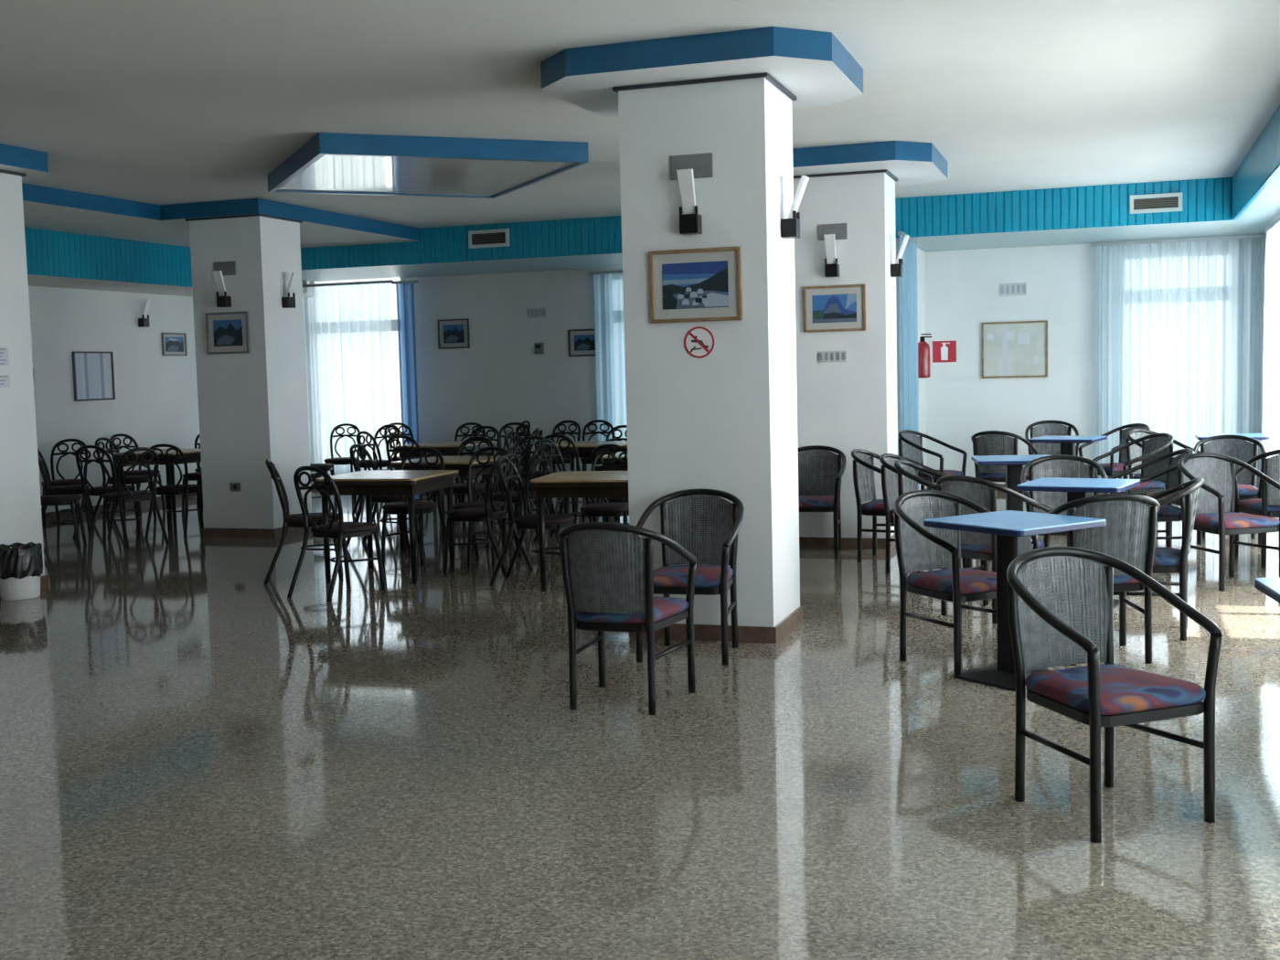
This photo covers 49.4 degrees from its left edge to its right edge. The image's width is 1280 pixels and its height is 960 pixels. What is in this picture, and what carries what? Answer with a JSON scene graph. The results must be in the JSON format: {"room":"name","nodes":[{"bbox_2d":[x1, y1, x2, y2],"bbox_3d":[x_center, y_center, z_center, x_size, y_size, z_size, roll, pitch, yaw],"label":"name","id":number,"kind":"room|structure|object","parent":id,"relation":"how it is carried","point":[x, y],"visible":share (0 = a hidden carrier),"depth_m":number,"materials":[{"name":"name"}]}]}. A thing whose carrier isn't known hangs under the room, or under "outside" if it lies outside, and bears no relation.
{"room":"dining hall","nodes":[
{"label":"dining hall","id":0,"kind":"room"},
{"bbox_2d":[28,285,201,512],"bbox_3d":[-8.500,-0.605,9.199,0.220,3.090,20.000,0,5,19],"label":"wall","id":1,"kind":"structure","parent":0,"point":[155,401],"depth_m":16.02,"materials":[{"name":"paint"}]},
{"bbox_2d":[71,351,115,401],"bbox_3d":[-6.159,-1.173,15.687,0.030,0.550,0.640,0,5,19],"label":"framed poster","id":2,"kind":"object","parent":1,"relation":"attached to","point":[93,372],"visible":1,"depth_m":15.67,"materials":[{"name":"grey paper"}]},
{"bbox_2d":[45,492,196,520],"bbox_3d":[-8.351,0.893,9.279,0.013,0.085,20.000,0,5,19],"label":"baseboard","id":3,"kind":"structure","parent":1,"relation":"attached to","point":[49,516],"depth_m":15.96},
{"bbox_2d":[160,332,187,355],"bbox_3d":[-5.701,-1.661,17.037,0.026,0.280,0.450,0,5,19],"label":"framed picture","id":4,"kind":"object","parent":1,"relation":"attached to","point":[173,344],"visible":1,"depth_m":17.02,"materials":[{"name":"grey"}]},
{"bbox_2d":[27,274,313,297],"bbox_3d":[-7.897,-1.587,8.909,1.104,0.037,20.000,0,5,19],"label":"ceiling panel","id":5,"kind":"object","parent":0,"point":[32,280],"depth_m":15.13,"materials":[{"name":"paint"}]},
{"bbox_2d":[0,489,1279,959],"bbox_3d":[-2.471,1.005,7.288,12.870,0.120,20.440,0,5,19],"label":"floor","id":6,"kind":"structure","parent":0,"point":[200,760],"depth_m":5.01,"materials":[{"name":"stone"}]},
{"bbox_2d":[0,542,42,600],"bbox_3d":[-4.269,0.625,9.563,0.307,0.370,0.307,0,5,19],"label":"waste bin","id":7,"kind":"object","parent":6,"relation":"on","point":[21,565],"visible":1,"depth_m":9.45,"materials":[{"name":"white plastic"}]},
{"bbox_2d":[0,143,48,597],"bbox_3d":[-4.860,-0.736,9.729,1.230,3.088,1.320,0,5,19],"label":"column","id":8,"kind":"structure","parent":6,"relation":"on","point":[20,504],"depth_m":9.78,"materials":[{"name":"paint"}]},
{"bbox_2d":[40,493,86,548],"bbox_3d":[-5.289,0.172,12.428,0.560,0.889,0.400,-2,5,-13],"label":"bistro chair","id":9,"kind":"object","parent":6,"relation":"on","point":[71,499],"visible":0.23,"depth_m":12.34,"materials":[{"name":"black metal"}]},
{"bbox_2d":[37,448,94,533],"bbox_3d":[-5.676,0.089,13.607,0.560,0.889,0.400,-3,5,-18],"label":"bistro chair","id":10,"kind":"object","parent":6,"relation":"on","point":[69,489],"visible":0.59,"depth_m":13.53,"materials":[{"name":"black metal"}]},
{"bbox_2d":[41,438,95,526],"bbox_3d":[-6.008,0.022,14.567,0.400,0.889,0.560,-2,5,-5],"label":"bistro chair","id":11,"kind":"object","parent":6,"relation":"on","point":[60,482],"visible":0.62,"depth_m":14.68,"materials":[{"name":"black metal"}]},
{"bbox_2d":[72,445,137,538],"bbox_3d":[-5.121,0.096,13.337,0.400,0.889,0.560,0,5,13],"label":"bistro chair","id":12,"kind":"object","parent":6,"relation":"on","point":[104,489],"visible":0.86,"depth_m":13.19,"materials":[{"name":"black metal"}]},
{"bbox_2d":[92,437,156,522],"bbox_3d":[-5.529,-0.013,14.857,0.560,0.889,0.400,0,5,13],"label":"bistro chair","id":13,"kind":"object","parent":6,"relation":"on","point":[132,480],"visible":0.45,"depth_m":14.76,"materials":[{"name":"black metal"}]},
{"bbox_2d":[102,447,169,548],"bbox_3d":[-4.587,0.144,12.563,0.400,0.889,0.560,-6,6,-44],"label":"bistro chair","id":14,"kind":"object","parent":6,"relation":"on","point":[120,497],"visible":1,"depth_m":12.48,"materials":[{"name":"black metal"}]},
{"bbox_2d":[108,433,165,513],"bbox_3d":[-5.738,-0.081,15.793,0.560,0.889,0.400,1,5,31],"label":"bistro chair","id":15,"kind":"object","parent":6,"relation":"on","point":[140,472],"visible":0.52,"depth_m":15.80,"materials":[{"name":"black metal"}]},
{"bbox_2d":[112,448,201,526],"bbox_3d":[-4.880,0.068,14.470,0.803,0.745,0.803,1,5,24],"label":"bistro table","id":16,"kind":"object","parent":6,"relation":"on","point":[192,454],"visible":0.45,"depth_m":14.20,"materials":[{"name":"brown wood"}]},
{"bbox_2d":[144,443,203,538],"bbox_3d":[-4.435,0.087,13.232,0.400,0.889,0.560,-1,4,2],"label":"bistro chair","id":17,"kind":"object","parent":6,"relation":"on","point":[185,489],"visible":0.91,"depth_m":13.11,"materials":[{"name":"black metal"}]},
{"bbox_2d":[185,213,311,538],"bbox_3d":[-3.658,-1.032,13.115,0.802,3.088,0.698,0,5,19],"label":"column","id":18,"kind":"structure","parent":6,"relation":"on","point":[252,406],"depth_m":12.85,"materials":[{"name":"paint"}]},
{"bbox_2d":[212,261,235,307],"bbox_3d":[-3.817,-1.785,12.682,0.230,0.415,0.140,0,5,19],"label":"wall lamp","id":19,"kind":"object","parent":18,"relation":"attached to","point":[221,268],"visible":1,"depth_m":12.69,"materials":[{"name":"black paint"}]},
{"bbox_2d":[205,310,250,354],"bbox_3d":[-3.783,-1.349,12.768,0.450,0.380,0.026,0,5,19],"label":"framed picture","id":20,"kind":"object","parent":18,"relation":"attached to","point":[227,332],"visible":1,"depth_m":12.76,"materials":[{"name":"grey"}]},
{"bbox_2d":[213,319,243,346],"bbox_3d":[-3.783,-1.349,12.767,0.310,0.240,0.003,0,5,19],"label":"print","id":21,"kind":"object","parent":20,"relation":"attached to","point":[226,332],"depth_m":12.77,"materials":[{"name":"blue"}]},
{"bbox_2d":[263,458,343,584],"bbox_3d":[-2.462,0.282,10.120,0.560,0.889,0.400,-2,5,-12],"label":"bistro chair","id":22,"kind":"object","parent":6,"relation":"on","point":[294,520],"visible":0.88,"depth_m":9.96,"materials":[{"name":"black metal"}]},
{"bbox_2d":[287,466,385,602],"bbox_3d":[-2.047,0.333,9.345,0.400,0.889,0.560,2,5,33],"label":"bistro chair","id":23,"kind":"object","parent":6,"relation":"on","point":[341,530],"visible":1,"depth_m":9.26,"materials":[{"name":"black metal"}]},
{"bbox_2d":[323,423,361,496],"bbox_3d":[-3.692,-0.251,17.309,0.400,0.889,0.560,-1,4,2],"label":"bistro chair","id":24,"kind":"object","parent":6,"relation":"on","point":[339,460],"visible":0.59,"depth_m":17.42,"materials":[{"name":"black metal"}]},
{"bbox_2d":[346,444,419,548],"bbox_3d":[-2.222,0.133,11.942,0.560,0.889,0.400,0,5,13],"label":"bistro chair","id":25,"kind":"object","parent":6,"relation":"on","point":[376,499],"visible":0.61,"depth_m":11.85,"materials":[{"name":"black metal"}]},
{"bbox_2d":[313,469,458,584],"bbox_3d":[-1.827,0.330,10.158,0.803,0.745,0.803,0,5,16],"label":"bistro table","id":26,"kind":"object","parent":6,"relation":"on","point":[410,483],"visible":0.81,"depth_m":9.88,"materials":[{"name":"brown wood"}]},
{"bbox_2d":[385,435,439,525],"bbox_3d":[-2.264,-0.014,13.838,0.400,0.889,0.560,0,5,19],"label":"bistro chair","id":27,"kind":"object","parent":6,"relation":"on","point":[392,439],"visible":0.4,"depth_m":13.64,"materials":[{"name":"black metal"}]},
{"bbox_2d":[381,447,446,565],"bbox_3d":[-1.771,0.200,10.953,0.400,0.889,0.560,0,5,16],"label":"bistro chair","id":28,"kind":"object","parent":6,"relation":"on","point":[421,507],"visible":0.78,"depth_m":10.93,"materials":[{"name":"black metal"}]},
{"bbox_2d":[394,440,495,517],"bbox_3d":[-2.016,-0.012,14.569,0.803,0.745,0.803,0,5,19],"label":"bistro table","id":29,"kind":"object","parent":6,"relation":"on","point":[445,448],"visible":0.5,"depth_m":14.22,"materials":[{"name":"brown wood"}]},
{"bbox_2d":[390,456,514,553],"bbox_3d":[-1.562,0.194,11.805,0.803,0.745,0.803,0,5,23],"label":"bistro table","id":30,"kind":"object","parent":6,"relation":"on","point":[461,464],"visible":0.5,"depth_m":11.54,"materials":[{"name":"brown wood"}]},
{"bbox_2d":[439,436,501,537],"bbox_3d":[-1.556,0.058,12.691,0.400,0.889,0.560,0,5,19],"label":"bistro chair","id":31,"kind":"object","parent":6,"relation":"on","point":[459,488],"visible":0.55,"depth_m":12.79,"materials":[{"name":"black metal"}]},
{"bbox_2d":[453,447,522,566],"bbox_3d":[-1.209,0.197,10.804,0.400,0.889,0.560,0,5,16],"label":"bistro chair","id":32,"kind":"object","parent":6,"relation":"on","point":[470,504],"visible":0.59,"depth_m":10.93,"materials":[{"name":"black metal"}]},
{"bbox_2d":[443,452,533,576],"bbox_3d":[-1.130,0.243,10.192,0.560,0.889,0.400,1,5,24],"label":"bistro chair","id":33,"kind":"object","parent":6,"relation":"on","point":[485,514],"visible":0.7,"depth_m":10.12,"materials":[{"name":"black metal"}]},
{"bbox_2d":[485,442,558,551],"bbox_3d":[-0.975,0.131,11.578,0.560,0.889,0.400,0,5,19],"label":"bistro chair","id":34,"kind":"object","parent":6,"relation":"on","point":[530,495],"visible":0.68,"depth_m":11.46,"materials":[{"name":"black metal"}]},
{"bbox_2d":[501,436,555,538],"bbox_3d":[-1.008,0.057,12.525,0.400,0.889,0.560,0,5,13],"label":"bistro chair","id":35,"kind":"object","parent":6,"relation":"on","point":[519,442],"visible":0.38,"depth_m":12.67,"materials":[{"name":"black metal"}]},
{"bbox_2d":[489,456,580,586],"bbox_3d":[-0.739,0.276,9.657,0.560,0.889,0.400,0,5,12],"label":"bistro chair","id":36,"kind":"object","parent":6,"relation":"on","point":[552,521],"visible":0.9,"depth_m":9.55,"materials":[{"name":"black metal"}]},
{"bbox_2d":[541,434,593,523],"bbox_3d":[-0.703,0.001,13.149,0.400,0.889,0.560,0,5,19],"label":"bistro chair","id":37,"kind":"object","parent":6,"relation":"on","point":[570,441],"visible":0.36,"depth_m":12.93,"materials":[{"name":"black metal"}]},
{"bbox_2d":[533,438,605,542],"bbox_3d":[-0.610,0.082,12.085,0.560,0.889,0.400,0,5,19],"label":"bistro chair","id":38,"kind":"object","parent":6,"relation":"on","point":[552,454],"visible":0.42,"depth_m":12.16,"materials":[{"name":"black metal"}]},
{"bbox_2d":[529,470,628,590],"bbox_3d":[-0.259,0.338,9.550,0.803,0.745,0.803,0,5,12],"label":"bistro table","id":39,"kind":"object","parent":6,"relation":"on","point":[566,485],"visible":0.55,"depth_m":9.22,"materials":[{"name":"brown wood"}]},
{"bbox_2d":[548,440,627,522],"bbox_3d":[-0.464,0.006,13.852,0.803,0.745,0.803,0,5,17],"label":"bistro table","id":40,"kind":"object","parent":6,"relation":"on","point":[585,449],"visible":0.2,"depth_m":13.54,"materials":[{"name":"brown wood"}]},
{"bbox_2d":[580,446,629,569],"bbox_3d":[-0.212,0.202,10.423,0.400,0.889,0.560,0,5,13],"label":"bistro chair","id":41,"kind":"object","parent":6,"relation":"on","point":[595,509],"visible":0.45,"depth_m":10.31,"materials":[{"name":"black metal"}]},
{"bbox_2d":[590,444,629,542],"bbox_3d":[-0.138,0.142,11.168,0.400,0.889,0.560,1,5,24],"label":"bistro chair","id":42,"kind":"object","parent":6,"relation":"on","point":[598,449],"visible":0.23,"depth_m":11.02,"materials":[{"name":"black metal"}]},
{"bbox_2d":[557,522,697,714],"bbox_3d":[-0.066,0.566,6.084,0.540,0.825,0.542,0,5,20],"label":"armchair","id":43,"kind":"object","parent":6,"relation":"on","point":[590,607],"visible":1,"depth_m":5.89,"materials":[{"name":"black paint"}]},
{"bbox_2d":[631,488,744,665],"bbox_3d":[0.264,0.477,7.104,0.540,0.825,0.542,0,5,15],"label":"armchair","id":44,"kind":"object","parent":6,"relation":"on","point":[713,579],"visible":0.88,"depth_m":7.24,"materials":[{"name":"black paint"}]},
{"bbox_2d":[540,26,863,643],"bbox_3d":[0.393,-0.705,7.654,1.555,3.088,1.383,0,5,19],"label":"column","id":45,"kind":"structure","parent":6,"relation":"on","point":[725,420],"depth_m":7.34,"materials":[{"name":"paint"}]},
{"bbox_2d":[670,152,713,234],"bbox_3d":[0.251,-1.489,7.221,0.230,0.415,0.140,0,5,19],"label":"wall lamp","id":46,"kind":"object","parent":45,"relation":"attached to","point":[684,168],"visible":1,"depth_m":7.23,"materials":[{"name":"black paint"}]},
{"bbox_2d":[649,245,742,323],"bbox_3d":[0.291,-1.022,7.309,0.500,0.380,0.026,0,5,19],"label":"framed picture","id":47,"kind":"object","parent":45,"relation":"attached to","point":[705,284],"visible":1,"depth_m":7.30,"materials":[{"name":"brown wood"}]},
{"bbox_2d":[661,260,728,309],"bbox_3d":[0.290,-1.022,7.307,0.360,0.240,0.004,0,5,19],"label":"print","id":48,"kind":"object","parent":47,"relation":"attached to","point":[686,284],"depth_m":7.31,"materials":[{"name":"blue"}]},
{"bbox_2d":[683,326,714,358],"bbox_3d":[0.313,-0.726,7.338,0.172,0.172,0.006,0,5,19],"label":"prohibition sign","id":49,"kind":"object","parent":45,"relation":"attached to","point":[698,341],"visible":1,"depth_m":7.34,"materials":[{"name":"white plastic"}]},
{"bbox_2d":[780,175,809,238],"bbox_3d":[0.837,-1.469,7.494,0.139,0.324,0.100,0,5,19],"label":"wall lamp","id":50,"kind":"object","parent":45,"relation":"attached to","point":[790,226],"visible":1,"depth_m":7.46,"materials":[{"name":"black paint"}]},
{"bbox_2d":[797,445,846,557],"bbox_3d":[1.341,0.157,10.843,0.540,0.825,0.542,0,5,16],"label":"armchair","id":51,"kind":"object","parent":6,"relation":"on","point":[821,502],"visible":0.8,"depth_m":10.99,"materials":[{"name":"wicker"}]},
{"bbox_2d":[792,140,948,549],"bbox_3d":[1.641,-1.017,11.236,1.567,3.088,1.518,0,5,19],"label":"column","id":52,"kind":"structure","parent":6,"relation":"on","point":[848,406],"depth_m":10.94,"materials":[{"name":"paint"}]},
{"bbox_2d":[817,223,847,277],"bbox_3d":[1.491,-1.794,10.848,0.230,0.415,0.140,0,5,19],"label":"wall lamp","id":53,"kind":"object","parent":52,"relation":"attached to","point":[829,233],"visible":1,"depth_m":10.86,"materials":[{"name":"black paint"}]},
{"bbox_2d":[803,284,865,332],"bbox_3d":[1.530,-1.348,10.934,0.490,0.360,0.026,0,5,19],"label":"framed picture","id":54,"kind":"object","parent":52,"relation":"attached to","point":[828,308],"visible":1,"depth_m":10.93,"materials":[{"name":"paper"}]},
{"bbox_2d":[812,293,856,323],"bbox_3d":[1.529,-1.348,10.933,0.350,0.220,0.003,0,5,19],"label":"print","id":55,"kind":"object","parent":54,"relation":"attached to","point":[827,308],"depth_m":10.93,"materials":[{"name":"blue"}]},
{"bbox_2d":[851,448,933,562],"bbox_3d":[1.857,0.182,10.358,0.542,0.825,0.540,1,5,27],"label":"armchair","id":56,"kind":"object","parent":6,"relation":"on","point":[875,507],"visible":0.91,"depth_m":10.37,"materials":[{"name":"black paint"}]},
{"bbox_2d":[879,453,967,573],"bbox_3d":[1.965,0.227,9.744,0.542,0.825,0.540,1,5,30],"label":"armchair","id":57,"kind":"object","parent":6,"relation":"on","point":[889,479],"visible":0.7,"depth_m":9.70,"materials":[{"name":"black paint"}]},
{"bbox_2d":[898,429,967,491],"bbox_3d":[2.741,-0.061,13.169,0.542,0.825,0.540,2,6,40],"label":"armchair","id":58,"kind":"object","parent":6,"relation":"on","point":[908,441],"visible":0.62,"depth_m":13.24,"materials":[{"name":"black paint"}]},
{"bbox_2d":[895,459,982,588],"bbox_3d":[1.944,0.281,9.064,0.542,0.825,0.540,1,5,25],"label":"armchair","id":59,"kind":"object","parent":6,"relation":"on","point":[902,466],"visible":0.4,"depth_m":9.16,"materials":[{"name":"black paint"}]},
{"bbox_2d":[893,490,1033,675],"bbox_3d":[1.526,0.475,6.728,0.540,0.825,0.542,-4,5,-30],"label":"armchair","id":60,"kind":"object","parent":6,"relation":"on","point":[958,585],"visible":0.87,"depth_m":6.78,"materials":[{"name":"black paint"}]},
{"bbox_2d":[936,474,1052,623],"bbox_3d":[1.996,0.366,7.966,0.542,0.825,0.540,-5,6,-37],"label":"armchair","id":61,"kind":"object","parent":6,"relation":"on","point":[978,546],"visible":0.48,"depth_m":7.77,"materials":[{"name":"black paint"}]},
{"bbox_2d":[970,430,1037,492],"bbox_3d":[3.378,-0.061,12.966,0.540,0.825,0.542,2,5,33],"label":"armchair","id":62,"kind":"object","parent":6,"relation":"on","point":[989,473],"visible":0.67,"depth_m":12.78,"materials":[{"name":"black paint"}]},
{"bbox_2d":[923,510,1106,691],"bbox_3d":[1.713,0.544,6.375,0.587,0.732,0.587,-4,5,-33],"label":"pedestal table","id":63,"kind":"object","parent":6,"relation":"on","point":[1014,530],"visible":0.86,"depth_m":6.33,"materials":[{"name":"blue laminate"}]},
{"bbox_2d":[971,454,1060,511],"bbox_3d":[2.816,0.197,10.453,0.587,0.732,0.587,-1,5,9],"label":"pedestal table","id":64,"kind":"object","parent":6,"relation":"on","point":[1014,464],"visible":0.43,"depth_m":10.38,"materials":[{"name":"laminate"}]},
{"bbox_2d":[1024,419,1079,474],"bbox_3d":[4.280,-0.200,14.454,0.540,0.825,0.542,0,5,13],"label":"armchair","id":65,"kind":"object","parent":6,"relation":"on","point":[1057,424],"visible":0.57,"depth_m":14.65,"materials":[{"name":"black paint"}]},
{"bbox_2d":[1020,454,1109,564],"bbox_3d":[2.750,0.264,9.027,0.540,0.825,0.542,0,5,13],"label":"armchair","id":66,"kind":"object","parent":6,"relation":"on","point":[1034,472],"visible":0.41,"depth_m":9.22,"materials":[{"name":"wicker"}]},
{"bbox_2d":[1028,436,1106,498],"bbox_3d":[3.999,-0.033,12.998,0.587,0.732,0.587,1,5,31],"label":"pedestal table","id":67,"kind":"object","parent":6,"relation":"on","point":[1067,442],"visible":0.51,"depth_m":12.87,"materials":[{"name":"laminate"}]},
{"bbox_2d":[1016,477,1140,610],"bbox_3d":[2.595,0.377,8.222,0.587,0.732,0.587,1,5,31],"label":"pedestal table","id":68,"kind":"object","parent":6,"relation":"on","point":[1076,488],"visible":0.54,"depth_m":8.09,"materials":[{"name":"laminate"}]},
{"bbox_2d":[1031,493,1160,665],"bbox_3d":[2.230,0.454,6.778,0.540,0.825,0.542,-2,4,-2],"label":"armchair","id":69,"kind":"object","parent":6,"relation":"on","point":[1145,519],"visible":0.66,"depth_m":6.55,"materials":[{"name":"black paint"}]},
{"bbox_2d":[1078,423,1149,501],"bbox_3d":[4.614,-0.129,13.435,0.542,0.825,0.540,-3,5,-20],"label":"armchair","id":70,"kind":"object","parent":6,"relation":"on","point":[1112,468],"visible":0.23,"depth_m":13.54,"materials":[{"name":"black paint"}]},
{"bbox_2d":[1006,546,1222,842],"bbox_3d":[1.482,0.653,4.477,0.540,0.825,0.542,-3,5,-21],"label":"armchair","id":71,"kind":"object","parent":6,"relation":"on","point":[1109,696],"visible":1,"depth_m":4.51,"materials":[{"name":"fabric"}]},
{"bbox_2d":[1092,432,1173,518],"bbox_3d":[4.137,0.028,11.594,0.542,0.825,0.540,-2,5,-13],"label":"armchair","id":72,"kind":"object","parent":6,"relation":"on","point":[1164,445],"visible":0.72,"depth_m":11.58,"materials":[{"name":"black paint"}]},
{"bbox_2d":[1093,477,1204,640],"bbox_3d":[2.688,0.397,7.353,0.542,0.825,0.540,0,5,22],"label":"armchair","id":73,"kind":"object","parent":6,"relation":"on","point":[1166,560],"visible":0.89,"depth_m":7.14,"materials":[{"name":"black paint"}]},
{"bbox_2d":[1102,448,1194,572],"bbox_3d":[3.521,0.201,9.585,0.542,0.825,0.540,-1,4,4],"label":"armchair","id":74,"kind":"object","parent":6,"relation":"on","point":[1168,513],"visible":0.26,"depth_m":9.63,"materials":[{"name":"black paint"}]},
{"bbox_2d":[1126,428,1200,527],"bbox_3d":[4.581,-0.033,12.234,0.540,0.825,0.542,-4,5,-34],"label":"armchair","id":75,"kind":"object","parent":6,"relation":"on","point":[1135,451],"visible":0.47,"depth_m":12.34,"materials":[{"name":"black paint"}]},
{"bbox_2d":[1177,452,1279,591],"bbox_3d":[3.748,0.250,8.893,0.540,0.825,0.542,-3,5,-15],"label":"armchair","id":76,"kind":"object","parent":6,"relation":"on","point":[1221,521],"visible":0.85,"depth_m":8.98,"materials":[{"name":"black paint"}]},
{"bbox_2d":[1193,434,1267,544],"bbox_3d":[4.623,0.069,10.916,0.540,0.825,0.542,0,5,22],"label":"armchair","id":77,"kind":"object","parent":6,"relation":"on","point":[1245,491],"visible":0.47,"depth_m":11.05,"materials":[{"name":"black paint"}]},
{"bbox_2d":[1234,448,1279,567],"bbox_3d":[4.452,0.172,9.653,0.540,0.825,0.542,-1,4,4],"label":"armchair","id":78,"kind":"object","parent":6,"relation":"on","point":[1266,506],"visible":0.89,"depth_m":9.49,"materials":[{"name":"black paint"}]},
{"bbox_2d":[1254,577,1279,603],"bbox_3d":[2.230,0.702,4.199,0.587,0.732,0.587,-1,5,11],"label":"pedestal table","id":79,"kind":"object","parent":6,"relation":"on","point":[1270,587],"visible":1,"depth_m":4.37,"materials":[{"name":"laminate"}]},
{"bbox_2d":[0,0,1279,228],"bbox_3d":[-2.552,-2.209,7.035,12.870,0.150,20.440,0,5,19],"label":"ceiling","id":80,"kind":"structure","parent":0,"point":[151,101],"depth_m":7.98,"materials":[{"name":"paint"}]},
{"bbox_2d":[21,182,420,247],"bbox_3d":[-6.728,-2.071,8.469,3.600,0.139,20.000,0,5,19],"label":"panel","id":81,"kind":"object","parent":80,"relation":"attached to","point":[48,208],"visible":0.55,"depth_m":12.96,"materials":[{"name":"paint"}]},
{"bbox_2d":[24,227,191,287],"bbox_3d":[-7.674,-1.702,7.779,0.045,0.438,18.030,0,5,19],"label":"trim","id":82,"kind":"structure","parent":81,"relation":"attached to","point":[48,252],"depth_m":14.21,"materials":[{"name":"wood"}]},
{"bbox_2d":[267,132,588,198],"bbox_3d":[-1.676,-2.361,10.556,1.893,0.138,2.163,-3,5,-24],"label":"ceiling panel","id":83,"kind":"object","parent":80,"relation":"attached to","point":[329,163],"visible":1,"depth_m":10.05,"materials":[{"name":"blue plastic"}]},
{"bbox_2d":[300,177,1231,270],"bbox_3d":[0.348,-2.599,14.550,10.780,0.388,0.045,0,5,19],"label":"trim","id":84,"kind":"structure","parent":80,"relation":"attached to","point":[1208,199],"depth_m":13.64,"materials":[{"name":"wood"}]},
{"bbox_2d":[468,228,509,248],"bbox_3d":[-1.652,-2.636,15.192,0.480,0.190,0.020,0,5,19],"label":"air vent","id":85,"kind":"object","parent":84,"relation":"attached to","point":[487,238],"visible":1,"depth_m":15.19,"materials":[{"name":"grey"}]},
{"bbox_2d":[1130,192,1182,213],"bbox_3d":[4.820,-2.585,12.995,0.460,0.170,0.020,0,5,19],"label":"air vent","id":86,"kind":"object","parent":84,"relation":"attached to","point":[1167,202],"visible":1,"depth_m":12.99,"materials":[{"name":"grey"}]},
{"bbox_2d":[301,171,1279,282],"bbox_3d":[-1.996,-1.766,6.885,11.280,0.037,20.000,0,5,19],"label":"ceiling soffit","id":87,"kind":"object","parent":80,"relation":"attached to","point":[1264,209],"visible":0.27,"depth_m":14.67,"materials":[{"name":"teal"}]},
{"bbox_2d":[302,279,395,483],"bbox_3d":[-3.773,-1.223,17.967,1.400,2.635,0.135,0,5,19],"label":"sheer curtain","id":88,"kind":"object","parent":87,"relation":"hanging from","point":[348,332],"visible":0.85,"depth_m":17.94,"materials":[{"name":"white fabric"}]},
{"bbox_2d":[391,279,419,444],"bbox_3d":[-2.934,-1.208,17.640,0.360,2.615,0.108,0,5,19],"label":"sheer curtain","id":89,"kind":"object","parent":87,"relation":"hanging from","point":[404,289],"visible":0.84,"depth_m":17.61,"materials":[{"name":"blue fabric"}]},
{"bbox_2d":[588,269,627,465],"bbox_3d":[0.331,-1.206,16.571,1.930,2.615,0.103,0,5,19],"label":"sheer curtain","id":90,"kind":"object","parent":87,"relation":"hanging from","point":[608,288],"visible":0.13,"depth_m":16.77,"materials":[{"name":"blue fabric"}]},
{"bbox_2d":[897,231,919,490],"bbox_3d":[2.685,-1.084,13.883,0.071,2.675,1.080,0,5,19],"label":"sheer curtain","id":91,"kind":"object","parent":87,"relation":"hanging from","point":[908,283],"visible":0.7,"depth_m":13.72,"materials":[{"name":"blue fabric"}]},
{"bbox_2d":[1091,234,1266,490],"bbox_3d":[5.693,-1.217,14.744,1.720,2.655,0.126,0,5,19],"label":"sheer curtain","id":92,"kind":"object","parent":87,"relation":"hanging from","point":[1178,321],"visible":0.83,"depth_m":14.72,"materials":[{"name":"white fabric"}]},
{"bbox_2d":[1261,217,1279,498],"bbox_3d":[5.462,-0.952,11.705,0.096,2.615,3.830,0,5,19],"label":"sheer curtain","id":93,"kind":"object","parent":87,"relation":"hanging from","point":[1271,372],"visible":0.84,"depth_m":12.78,"materials":[{"name":"white fabric"}]},
{"bbox_2d":[1231,104,1279,219],"bbox_3d":[2.571,-1.849,4.280,0.045,0.388,18.030,0,5,19],"label":"trim","id":94,"kind":"structure","parent":80,"relation":"attached to","point":[1261,165],"depth_m":10.51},
{"bbox_2d":[301,237,1266,483],"bbox_3d":[0.734,-1.425,16.701,12.870,3.090,0.220,0,5,19],"label":"wall","id":95,"kind":"structure","parent":0,"point":[497,381],"depth_m":15.76,"materials":[{"name":"paint"}]},
{"bbox_2d":[437,318,469,349],"bbox_3d":[-2.355,-1.848,17.584,0.430,0.370,0.026,0,5,19],"label":"framed picture","id":96,"kind":"object","parent":95,"relation":"attached to","point":[452,333],"visible":1,"depth_m":17.58,"materials":[{"name":"grey"}]},
{"bbox_2d":[567,329,595,356],"bbox_3d":[-0.671,-1.681,17.025,0.430,0.330,0.026,0,5,19],"label":"framed picture","id":97,"kind":"object","parent":95,"relation":"attached to","point":[581,342],"visible":0.67,"depth_m":17.04,"materials":[{"name":"grey"}]},
{"bbox_2d":[932,341,956,364],"bbox_3d":[3.428,-1.433,15.662,0.260,0.265,0.005,0,5,19],"label":"fire sign","id":98,"kind":"object","parent":95,"relation":"attached to","point":[943,351],"visible":1,"depth_m":15.66,"materials":[{"name":"red"}]},
{"bbox_2d":[981,320,1047,378],"bbox_3d":[4.149,-1.443,15.404,0.710,0.620,0.030,0,5,19],"label":"notice board","id":99,"kind":"object","parent":95,"relation":"attached to","point":[1009,349],"visible":1,"depth_m":15.40,"materials":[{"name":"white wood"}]},
{"bbox_2d":[896,238,927,490],"bbox_3d":[2.302,-1.336,15.083,1.340,3.089,1.839,0,5,19],"label":"wall pier","id":100,"kind":"object","parent":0,"point":[921,262],"visible":0.07,"depth_m":15.28,"materials":[{"name":"paint"}]},
{"bbox_2d":[917,333,932,378],"bbox_3d":[2.985,-1.312,14.718,0.179,0.464,0.169,-4,5,-25],"label":"fire extinguisher","id":101,"kind":"object","parent":100,"relation":"attached to","point":[923,347],"visible":0.94,"depth_m":14.65,"materials":[{"name":"red"}]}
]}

